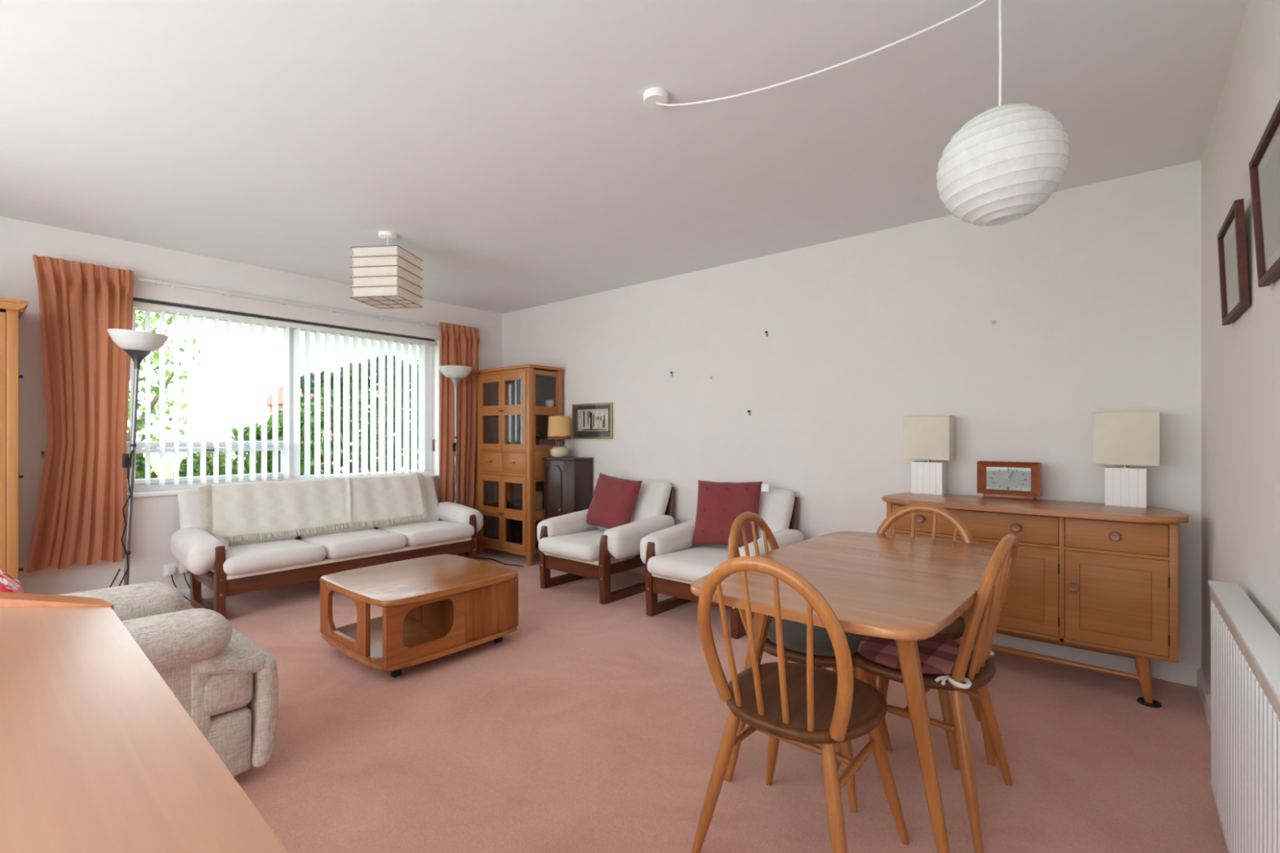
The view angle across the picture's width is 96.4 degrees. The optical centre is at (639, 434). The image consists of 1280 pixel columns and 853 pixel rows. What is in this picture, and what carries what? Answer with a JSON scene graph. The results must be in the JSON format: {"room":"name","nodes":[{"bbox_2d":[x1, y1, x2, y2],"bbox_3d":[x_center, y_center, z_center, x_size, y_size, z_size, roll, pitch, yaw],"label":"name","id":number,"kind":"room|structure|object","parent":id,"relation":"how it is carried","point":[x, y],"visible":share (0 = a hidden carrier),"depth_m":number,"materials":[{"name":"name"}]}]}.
{"room":"living room","nodes":[
{"label":"living room","id":0,"kind":"room"},
{"bbox_2d":[0,216,502,595],"bbox_3d":[-3.077,-0.051,4.199,0.270,2.400,4.790,0,0,40],"label":"wall","id":1,"kind":"structure","parent":0,"point":[155,519],"depth_m":3.81,"materials":[{"name":"paint"}]},
{"bbox_2d":[163,562,190,601],"bbox_3d":[-3.113,1.008,3.905,0.053,0.273,0.207,0,0,40],"label":"wall socket","id":2,"kind":"object","parent":1,"relation":"attached to","point":[175,568],"visible":0.75,"depth_m":3.88,"materials":[{"name":"white plastic"}]},
{"bbox_2d":[126,300,439,497],"bbox_3d":[-2.706,-0.243,4.537,0.205,1.305,2.425,0,0,40],"label":"window","id":3,"kind":"structure","parent":1,"relation":"in","point":[155,490],"depth_m":4.28,"materials":[{"name":"grey metal"}]},
{"bbox_2d":[129,297,435,488],"bbox_3d":[-2.691,-0.272,4.521,0.088,1.242,2.320,0,0,40],"label":"vertical blind","id":4,"kind":"object","parent":3,"relation":"attached to","point":[426,445],"visible":0.88,"depth_m":4.52,"materials":[{"name":"white fabric"}]},
{"bbox_2d":[133,276,439,327],"bbox_3d":[-2.597,-0.998,4.512,0.065,0.044,2.985,0,0,40],"label":"track","id":5,"kind":"object","parent":1,"relation":"attached to","point":[156,282],"visible":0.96,"depth_m":4.29,"materials":[{"name":"white plastic"}]},
{"bbox_2d":[25,254,133,573],"bbox_3d":[-3.376,-0.120,3.468,0.088,1.842,0.475,0,0,40],"label":"curtain","id":6,"kind":"object","parent":5,"relation":"hanging from","point":[83,496],"visible":0.97,"depth_m":3.46,"materials":[{"name":"fabric"}]},
{"bbox_2d":[439,321,479,509],"bbox_3d":[-1.709,-0.120,5.455,0.082,1.842,0.448,0,0,40],"label":"curtain","id":7,"kind":"object","parent":5,"relation":"hanging from","point":[460,344],"visible":0.83,"depth_m":5.46,"materials":[{"name":"fabric"}]},
{"bbox_2d":[179,540,486,602],"bbox_3d":[-2.973,1.105,4.101,0.016,0.088,4.774,0,0,40],"label":"baseboard","id":8,"kind":"structure","parent":1,"relation":"attached to","point":[207,593],"depth_m":4.00,"materials":[{"name":"white paint"}]},
{"bbox_2d":[0,0,1248,314],"bbox_3d":[-1.111,-1.351,2.554,6.097,0.200,5.330,0,0,40],"label":"ceiling","id":9,"kind":"structure","parent":0,"point":[514,148],"depth_m":2.26,"materials":[{"name":"paint"}]},
{"bbox_2d":[350,231,422,308],"bbox_3d":[-1.571,-1.035,3.568,0.304,0.430,0.304,0,0,7],"label":"pendant lamp","id":10,"kind":"object","parent":9,"relation":"hanging from","point":[384,277],"visible":1,"depth_m":3.44,"materials":[{"name":"white paper"}]},
{"bbox_2d":[643,0,986,108],"bbox_3d":[0.494,-1.198,1.835,1.120,0.104,0.094,0,0,32],"label":"ceiling rose","id":11,"kind":"object","parent":9,"relation":"attached to","point":[654,97],"visible":1,"depth_m":1.93,"materials":[{"name":"white plastic"}]},
{"bbox_2d":[935,0,1071,226],"bbox_3d":[0.991,-0.918,1.576,0.313,0.665,0.312,0,0,36],"label":"pendant lamp","id":12,"kind":"object","parent":9,"relation":"hanging from","point":[1006,161],"visible":1,"depth_m":1.48,"materials":[{"name":"white paper"}]},
{"bbox_2d":[180,547,1227,852],"bbox_3d":[-0.977,1.224,2.442,5.747,0.150,5.330,0,0,40],"label":"floor","id":13,"kind":"structure","parent":0,"point":[591,726],"depth_m":2.06,"materials":[{"name":"pink carpet"}]},
{"bbox_2d":[0,572,26,593],"bbox_3d":[-2.521,0.844,2.137,0.375,0.670,0.434,0,0,40],"label":"gift bag","id":14,"kind":"object","parent":13,"relation":"on","point":[7,584],"visible":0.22,"depth_m":2.16,"materials":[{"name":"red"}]},
{"bbox_2d":[0,297,28,582],"bbox_3d":[-3.760,0.216,2.818,0.416,1.865,1.006,0,0,40],"label":"tall cabinet","id":15,"kind":"object","parent":13,"relation":"on","point":[11,309],"visible":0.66,"depth_m":3.04,"materials":[{"name":"brown wood"}]},
{"bbox_2d":[109,568,120,587],"bbox_3d":[-2.915,0.947,2.844,0.250,0.398,0.706,0,0,-17],"label":"power cable","id":16,"kind":"object","parent":13,"relation":"on","point":[116,575],"visible":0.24,"depth_m":3.18,"materials":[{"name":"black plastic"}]},
{"bbox_2d":[106,328,168,586],"bbox_3d":[-2.843,0.288,3.198,0.345,1.721,0.260,0,0,0],"label":"floor lamp","id":17,"kind":"object","parent":13,"relation":"on","point":[138,344],"visible":0.8,"depth_m":3.19,"materials":[{"name":"grey metal"}]},
{"bbox_2d":[122,453,128,467],"bbox_3d":[-2.842,0.146,3.162,0.024,0.080,0.027,0,0,40],"label":"switch","id":18,"kind":"object","parent":17,"relation":"attached to","point":[125,456],"depth_m":3.15,"materials":[{"name":"black plastic"}]},
{"bbox_2d":[0,591,288,852],"bbox_3d":[-0.982,0.722,0.703,1.808,0.754,0.618,0,0,40],"label":"writing desk","id":19,"kind":"object","parent":13,"relation":"on","point":[99,754],"visible":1,"depth_m":0.67,"materials":[{"name":"brown wood"}]},
{"bbox_2d":[62,581,279,777],"bbox_3d":[-1.850,0.638,1.661,0.776,1.022,1.240,0,0,40],"label":"armchair","id":20,"kind":"object","parent":13,"relation":"on","point":[228,685],"visible":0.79,"depth_m":1.81,"materials":[{"name":"beige fabric"}]},
{"bbox_2d":[204,672,253,716],"bbox_3d":[-1.548,0.816,2.014,0.647,0.154,0.166,0,0,40],"label":"cushion","id":21,"kind":"object","parent":20,"relation":"on","point":[225,694],"depth_m":1.81,"materials":[{"name":"beige fabric"}]},
{"bbox_2d":[169,475,483,617],"bbox_3d":[-2.217,0.757,4.366,0.753,0.783,2.081,0,0,40],"label":"sofa","id":22,"kind":"object","parent":13,"relation":"on","point":[243,566],"visible":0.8,"depth_m":3.91,"materials":[{"name":"white fabric"}]},
{"bbox_2d":[176,488,299,546],"bbox_3d":[-2.820,0.574,4.051,0.228,0.416,0.702,0,0,40],"label":"cushion","id":23,"kind":"object","parent":22,"relation":"on","point":[189,513],"depth_m":3.84,"materials":[{"name":"beige fabric"}]},
{"bbox_2d":[222,538,326,574],"bbox_3d":[-2.539,0.821,3.872,0.611,0.142,0.594,0,0,40],"label":"seat cushion","id":24,"kind":"object","parent":22,"relation":"on","point":[266,556],"depth_m":3.74,"materials":[{"name":"beige fabric"}]},
{"bbox_2d":[198,472,431,542],"bbox_3d":[-2.434,0.539,4.457,0.283,0.403,1.664,0,0,40],"label":"throw blanket","id":25,"kind":"object","parent":22,"relation":"on","point":[236,508],"visible":0.98,"depth_m":4.32,"materials":[{"name":"beige fabric"}]},
{"bbox_2d":[297,520,376,537],"bbox_3d":[-2.418,0.574,4.534,0.228,0.418,0.597,0,0,40],"label":"cushion","id":26,"kind":"object","parent":22,"relation":"on","point":[366,527],"depth_m":4.44,"materials":[{"name":"beige fabric"}]},
{"bbox_2d":[300,528,407,559],"bbox_3d":[-2.163,0.821,4.321,0.611,0.140,0.576,0,0,40],"label":"seat cushion","id":27,"kind":"object","parent":22,"relation":"on","point":[340,544],"depth_m":4.20,"materials":[{"name":"beige fabric"}]},
{"bbox_2d":[375,475,439,528],"bbox_3d":[-2.045,0.574,4.979,0.229,0.417,0.606,0,0,40],"label":"throw blanket","id":28,"kind":"object","parent":22,"relation":"on","point":[434,505],"depth_m":5.08,"materials":[{"name":"beige fabric"}]},
{"bbox_2d":[377,520,474,546],"bbox_3d":[-1.787,0.820,4.771,0.610,0.140,0.595,0,0,40],"label":"seat cushion","id":29,"kind":"object","parent":22,"relation":"on","point":[417,533],"depth_m":4.65,"materials":[{"name":"beige fabric"}]},
{"bbox_2d":[320,554,518,677],"bbox_3d":[-1.195,0.954,3.126,0.783,0.386,0.798,0,0,40],"label":"coffee table","id":30,"kind":"object","parent":13,"relation":"on","point":[436,606],"visible":1,"depth_m":2.97,"materials":[{"name":"brown wood"}]},
{"bbox_2d":[320,616,516,671],"bbox_3d":[-1.195,1.075,3.126,0.775,0.023,0.790,0,0,40],"label":"shelf","id":31,"kind":"object","parent":30,"relation":"attached to","point":[415,633],"depth_m":2.95,"materials":[{"name":"brown wood"}]},
{"bbox_2d":[438,365,472,557],"bbox_3d":[-1.691,0.267,5.256,0.300,1.765,0.300,0,0,40],"label":"floor lamp","id":32,"kind":"object","parent":13,"relation":"on","point":[455,374],"visible":0.8,"depth_m":5.22,"materials":[{"name":"grey metal"}]},
{"bbox_2d":[452,442,455,451],"bbox_3d":[-1.697,0.117,5.220,0.024,0.080,0.027,0,0,40],"label":"switch","id":33,"kind":"object","parent":32,"relation":"attached to","point":[454,443],"depth_m":5.21,"materials":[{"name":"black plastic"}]},
{"bbox_2d":[476,557,524,566],"bbox_3d":[-1.318,1.143,5.173,0.748,0.009,0.078,0,0,36],"label":"power cable","id":34,"kind":"object","parent":13,"relation":"on","point":[477,557],"visible":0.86,"depth_m":5.10,"materials":[{"name":"black plastic"}]},
{"bbox_2d":[474,364,564,565],"bbox_3d":[-1.149,0.268,5.391,0.823,1.763,0.418,0,0,40],"label":"display cabinet","id":35,"kind":"object","parent":13,"relation":"on","point":[517,465],"visible":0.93,"depth_m":5.25,"materials":[{"name":"brown wood"}]},
{"bbox_2d":[506,497,510,508],"bbox_3d":[-1.267,0.648,5.403,0.090,0.110,0.090,0,0,40],"label":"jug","id":36,"kind":"object","parent":35,"relation":"on","point":[508,500],"visible":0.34,"depth_m":5.38,"materials":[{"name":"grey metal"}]},
{"bbox_2d":[514,502,522,510],"bbox_3d":[-1.049,0.665,5.260,0.210,0.075,0.210,0,0,40],"label":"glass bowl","id":37,"kind":"object","parent":35,"relation":"on","point":[517,504],"visible":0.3,"depth_m":5.19,"materials":[{"name":"grey glass"}]},
{"bbox_2d":[494,504,544,509],"bbox_3d":[-1.143,0.711,5.398,0.763,0.016,0.341,0,0,40],"label":"shelf","id":38,"kind":"object","parent":35,"relation":"attached to","point":[512,506],"depth_m":5.46,"materials":[{"name":"brown wood"}]},
{"bbox_2d":[506,537,537,548],"bbox_3d":[-1.143,1.051,5.398,0.763,0.016,0.341,0,0,40],"label":"shelf","id":39,"kind":"object","parent":35,"relation":"attached to","point":[519,540],"depth_m":5.57,"materials":[{"name":"brown wood"}]},
{"bbox_2d":[535,490,542,510],"bbox_3d":[-0.938,0.608,5.166,0.100,0.190,0.100,0,0,40],"label":"ceramic jar","id":40,"kind":"object","parent":35,"relation":"on","point":[539,495],"visible":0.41,"depth_m":5.13,"materials":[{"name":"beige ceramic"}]},
{"bbox_2d":[545,400,554,406],"bbox_3d":[-0.831,-0.270,5.267,0.076,0.085,0.095,0,0,-17],"label":"mug","id":41,"kind":"object","parent":35,"relation":"on","point":[548,402],"visible":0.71,"depth_m":5.23,"materials":[{"name":"ceramic"}]},
{"bbox_2d":[542,456,593,519],"bbox_3d":[-0.651,0.676,5.062,0.365,0.945,0.303,0,0,40],"label":"base cabinet","id":42,"kind":"object","parent":13,"relation":"on","point":[568,480],"visible":0.65,"depth_m":4.95,"materials":[{"name":"brown wood"}]},
{"bbox_2d":[547,416,570,457],"bbox_3d":[-0.718,0.021,5.087,0.208,0.365,0.208,0,0,40],"label":"table lamp","id":43,"kind":"object","parent":42,"relation":"on","point":[559,427],"visible":0.99,"depth_m":5.01,"materials":[{"name":"beige fabric"}]},
{"bbox_2d":[537,478,675,604],"bbox_3d":[-0.268,0.757,4.338,0.868,0.784,0.904,0,0,40],"label":"armchair","id":44,"kind":"object","parent":13,"relation":"on","point":[566,544],"visible":0.63,"depth_m":4.12,"materials":[{"name":"white fabric"}]},
{"bbox_2d":[537,528,613,561],"bbox_3d":[-0.320,0.821,4.276,0.565,0.141,0.739,0,0,40],"label":"seat cushion","id":45,"kind":"object","parent":44,"relation":"on","point":[567,544],"depth_m":4.06,"materials":[{"name":"beige fabric"}]},
{"bbox_2d":[586,473,642,528],"bbox_3d":[-0.212,0.536,4.491,0.474,0.446,0.210,0,0,34],"label":"cushion","id":46,"kind":"object","parent":44,"relation":"on","point":[614,499],"visible":0.96,"depth_m":4.42,"materials":[{"name":"red fabric"}]},
{"bbox_2d":[597,478,671,529],"bbox_3d":[-0.063,0.574,4.582,0.652,0.418,0.265,0,0,40],"label":"cushion","id":47,"kind":"object","parent":44,"relation":"on","point":[653,498],"depth_m":4.42,"materials":[{"name":"beige fabric"}]},
{"bbox_2d":[657,594,671,599],"bbox_3d":[0.282,1.136,4.131,0.178,0.021,0.505,0,0,40],"label":"power cable","id":48,"kind":"object","parent":13,"relation":"on","point":[661,594],"visible":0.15,"depth_m":3.97,"materials":[{"name":"white plastic"}]},
{"bbox_2d":[640,488,803,639],"bbox_3d":[0.518,0.757,3.687,0.868,0.784,0.904,0,0,40],"label":"armchair","id":49,"kind":"object","parent":13,"relation":"on","point":[671,561],"visible":0.53,"depth_m":3.62,"materials":[{"name":"white fabric"}]},
{"bbox_2d":[646,545,728,582],"bbox_3d":[0.465,0.821,3.625,0.565,0.141,0.739,0,0,40],"label":"seat cushion","id":50,"kind":"object","parent":49,"relation":"on","point":[677,563],"depth_m":3.47,"materials":[{"name":"beige fabric"}]},
{"bbox_2d":[691,480,768,546],"bbox_3d":[0.596,0.532,3.833,0.502,0.438,0.214,0,0,28],"label":"cushion","id":51,"kind":"object","parent":49,"relation":"on","point":[719,504],"visible":0.86,"depth_m":3.80,"materials":[{"name":"red fabric"}]},
{"bbox_2d":[716,488,795,547],"bbox_3d":[0.722,0.574,3.932,0.652,0.418,0.265,0,0,40],"label":"cushion","id":52,"kind":"object","parent":49,"relation":"on","point":[776,506],"depth_m":3.76,"materials":[{"name":"beige fabric"}]},
{"bbox_2d":[691,555,909,852],"bbox_3d":[0.434,0.725,1.566,0.444,0.855,0.491,0,0,40],"label":"dining chair","id":53,"kind":"object","parent":13,"relation":"on","point":[802,706],"visible":1,"depth_m":1.48,"materials":[{"name":"brown wood"}]},
{"bbox_2d":[728,511,892,813],"bbox_3d":[0.591,0.725,2.054,0.491,0.855,0.445,0,0,37],"label":"dining chair","id":54,"kind":"object","parent":13,"relation":"on","point":[770,647],"visible":0.32,"depth_m":2.04,"materials":[{"name":"brown wood"}]},
{"bbox_2d":[766,618,865,656],"bbox_3d":[0.622,0.704,2.029,0.350,0.031,0.370,0,0,37],"label":"seat pad","id":55,"kind":"object","parent":54,"relation":"on","point":[794,633],"visible":0.48,"depth_m":1.94,"materials":[{"name":"grey fabric"}]},
{"bbox_2d":[690,531,996,852],"bbox_3d":[0.768,0.794,1.945,0.706,0.710,1.294,0,0,40],"label":"dining table","id":56,"kind":"object","parent":13,"relation":"on","point":[906,590],"visible":0.88,"depth_m":1.64,"materials":[{"name":"brown wood"}]},
{"bbox_2d":[853,503,980,769],"bbox_3d":[1.075,0.725,2.282,0.444,0.855,0.491,0,0,40],"label":"dining chair","id":57,"kind":"object","parent":13,"relation":"on","point":[954,631],"visible":0.22,"depth_m":2.31,"materials":[{"name":"brown wood"}]},
{"bbox_2d":[824,533,1018,852],"bbox_3d":[0.925,0.725,1.853,0.491,0.855,0.445,0,0,42],"label":"dining chair","id":58,"kind":"object","parent":13,"relation":"on","point":[984,616],"visible":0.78,"depth_m":1.67,"materials":[{"name":"brown wood"}]},
{"bbox_2d":[857,635,994,688],"bbox_3d":[0.908,0.705,1.867,0.370,0.035,0.387,0,0,42],"label":"seat pad","id":59,"kind":"object","parent":58,"relation":"on","point":[938,655],"visible":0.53,"depth_m":1.80,"materials":[{"name":"red fabric"}]},
{"bbox_2d":[881,492,1188,703],"bbox_3d":[1.853,0.743,2.810,1.206,0.818,0.488,0,0,40],"label":"sideboard","id":60,"kind":"object","parent":13,"relation":"on","point":[1100,577],"visible":0.75,"depth_m":2.55,"materials":[{"name":"brown wood"}]},
{"bbox_2d":[902,414,955,494],"bbox_3d":[1.634,0.114,3.242,0.241,0.440,0.129,0,0,40],"label":"table lamp","id":61,"kind":"object","parent":60,"relation":"on","point":[928,437],"visible":1,"depth_m":3.20,"materials":[{"name":"beige fabric"}]},
{"bbox_2d":[977,460,1041,500],"bbox_3d":[1.917,0.238,2.976,0.276,0.192,0.075,0,0,40],"label":"mantel clock","id":62,"kind":"object","parent":60,"relation":"on","point":[1011,480],"visible":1,"depth_m":2.95,"materials":[{"name":"red wood"}]},
{"bbox_2d":[1092,410,1159,507],"bbox_3d":[2.276,0.114,2.685,0.239,0.440,0.129,0,0,40],"label":"table lamp","id":63,"kind":"object","parent":60,"relation":"on","point":[1125,438],"visible":1,"depth_m":2.64,"materials":[{"name":"beige fabric"}]},
{"bbox_2d":[1137,697,1161,707],"bbox_3d":[2.170,1.143,2.439,0.080,0.012,0.079,0,0,40],"label":"cup","id":64,"kind":"object","parent":13,"relation":"on","point":[1155,704],"visible":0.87,"depth_m":2.42,"materials":[{"name":"black plastic"}]},
{"bbox_2d":[502,160,1201,667],"bbox_3d":[0.647,-0.051,4.382,5.747,2.400,0.270,0,0,40],"label":"wall","id":65,"kind":"structure","parent":0,"point":[1093,295],"depth_m":3.39,"materials":[{"name":"paint"}]},
{"bbox_2d":[572,402,613,439],"bbox_3d":[-0.427,-0.118,5.091,0.496,0.314,0.019,0,0,40],"label":"framed picture","id":66,"kind":"object","parent":65,"relation":"attached to","point":[589,420],"visible":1,"depth_m":5.08,"materials":[{"name":"gold metal"}]},
{"bbox_2d":[577,408,608,431],"bbox_3d":[-0.422,-0.127,5.089,0.380,0.193,0.002,0,0,40],"label":"print","id":67,"kind":"object","parent":66,"relation":"attached to","point":[588,420],"depth_m":5.08,"materials":[{"name":"paper"}]},
{"bbox_2d":[610,559,1201,686],"bbox_3d":[0.555,1.105,4.272,5.207,0.088,0.016,0,0,40],"label":"baseboard","id":68,"kind":"structure","parent":65,"relation":"attached to","point":[1182,673],"depth_m":2.83,"materials":[{"name":"white paint"}]},
{"bbox_2d":[1201,0,1279,692],"bbox_3d":[1.123,-0.051,0.684,0.270,2.400,4.790,0,0,40],"label":"wall","id":69,"kind":"structure","parent":0,"point":[1241,358],"depth_m":1.75,"materials":[{"name":"paint"}]},
{"bbox_2d":[1196,667,1210,730],"bbox_3d":[1.008,1.105,0.769,0.016,0.088,4.774,0,0,40],"label":"baseboard","id":70,"kind":"structure","parent":69,"relation":"attached to","point":[1204,692],"depth_m":2.40,"materials":[{"name":"white paint"}]},
{"bbox_2d":[1217,198,1249,325],"bbox_3d":[1.820,-0.514,1.760,0.030,0.304,0.375,0,0,40],"label":"framed picture","id":71,"kind":"object","parent":69,"relation":"attached to","point":[1231,237],"visible":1,"depth_m":1.74,"materials":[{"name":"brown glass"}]},
{"bbox_2d":[1225,227,1239,305],"bbox_3d":[1.822,-0.517,1.758,0.002,0.198,0.265,-3,-2,40],"label":"print","id":72,"kind":"object","parent":71,"relation":"attached to","point":[1230,246],"depth_m":1.77},
{"bbox_2d":[1208,580,1279,852],"bbox_3d":[1.202,0.793,1.054,0.082,0.712,1.660,0,0,40],"label":"radiator","id":73,"kind":"object","parent":69,"relation":"attached to","point":[1245,780],"visible":1,"depth_m":1.26,"materials":[{"name":"white metal"}]},
{"bbox_2d":[1248,99,1279,287],"bbox_3d":[1.377,-0.517,1.234,0.034,0.310,0.460,0,0,40],"label":"framed picture","id":74,"kind":"object","parent":69,"relation":"attached to","point":[1264,163],"visible":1,"depth_m":1.33,"materials":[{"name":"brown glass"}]},
{"bbox_2d":[1261,140,1279,258],"bbox_3d":[1.379,-0.520,1.232,0.002,0.205,0.350,-4,-3,40],"label":"print","id":75,"kind":"object","parent":74,"relation":"attached to","point":[1270,175],"depth_m":1.29},
{"label":"outside","id":76,"kind":"structure","parent":0,"visible":0},
{"bbox_2d":[150,458,244,478],"bbox_3d":[-15.726,1.524,16.423,34.800,0.150,55.000,0,0,40],"label":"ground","id":77,"kind":"structure","parent":76,"point":[155,464],"depth_m":24.89,"materials":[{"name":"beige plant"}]},
{"bbox_2d":[128,448,157,479],"bbox_3d":[-4.437,0.744,4.836,0.762,1.412,0.631,0,0,40],"label":"shrub","id":78,"kind":"object","parent":77,"relation":"on","point":[140,459],"visible":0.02,"depth_m":4.84,"materials":[{"name":"green plant"}]},
{"bbox_2d":[126,311,199,474],"bbox_3d":[-6.561,-0.472,6.983,2.368,3.846,1.983,0,0,40],"label":"tree","id":79,"kind":"object","parent":77,"relation":"on","point":[141,420],"visible":0.09,"depth_m":7.20,"materials":[{"name":"green plant"}]},
{"bbox_2d":[173,451,237,477],"bbox_3d":[-3.983,0.762,5.282,0.793,1.377,0.644,0,0,40],"label":"shrub","id":80,"kind":"object","parent":77,"relation":"on","point":[196,456],"visible":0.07,"depth_m":5.15,"materials":[{"name":"green plant"}]},
{"bbox_2d":[244,435,304,475],"bbox_3d":[-3.725,0.732,5.846,0.813,1.437,0.649,0,0,40],"label":"shrub","id":81,"kind":"object","parent":77,"relation":"on","point":[269,453],"visible":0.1,"depth_m":5.69,"materials":[{"name":"green plant"}]},
{"bbox_2d":[231,398,324,475],"bbox_3d":[-4.617,0.527,7.254,1.005,1.981,0.886,0,0,40],"label":"hedge","id":82,"kind":"object","parent":77,"relation":"on","point":[269,423],"visible":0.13,"depth_m":7.11,"materials":[{"name":"green plant"}]},
{"bbox_2d":[257,381,418,472],"bbox_3d":[-9.075,-0.201,21.876,6.600,3.300,7.700,0,0,40],"label":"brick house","id":83,"kind":"structure","parent":77,"relation":"on","point":[269,399],"depth_m":19.43,"materials":[{"name":"brick"}]},
{"bbox_2d":[300,353,418,474],"bbox_3d":[-3.443,0.006,9.270,1.329,3.062,3.722,0,0,40],"label":"hedge","id":84,"kind":"object","parent":77,"relation":"on","point":[312,374],"visible":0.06,"depth_m":8.07,"materials":[{"name":"green plant"}]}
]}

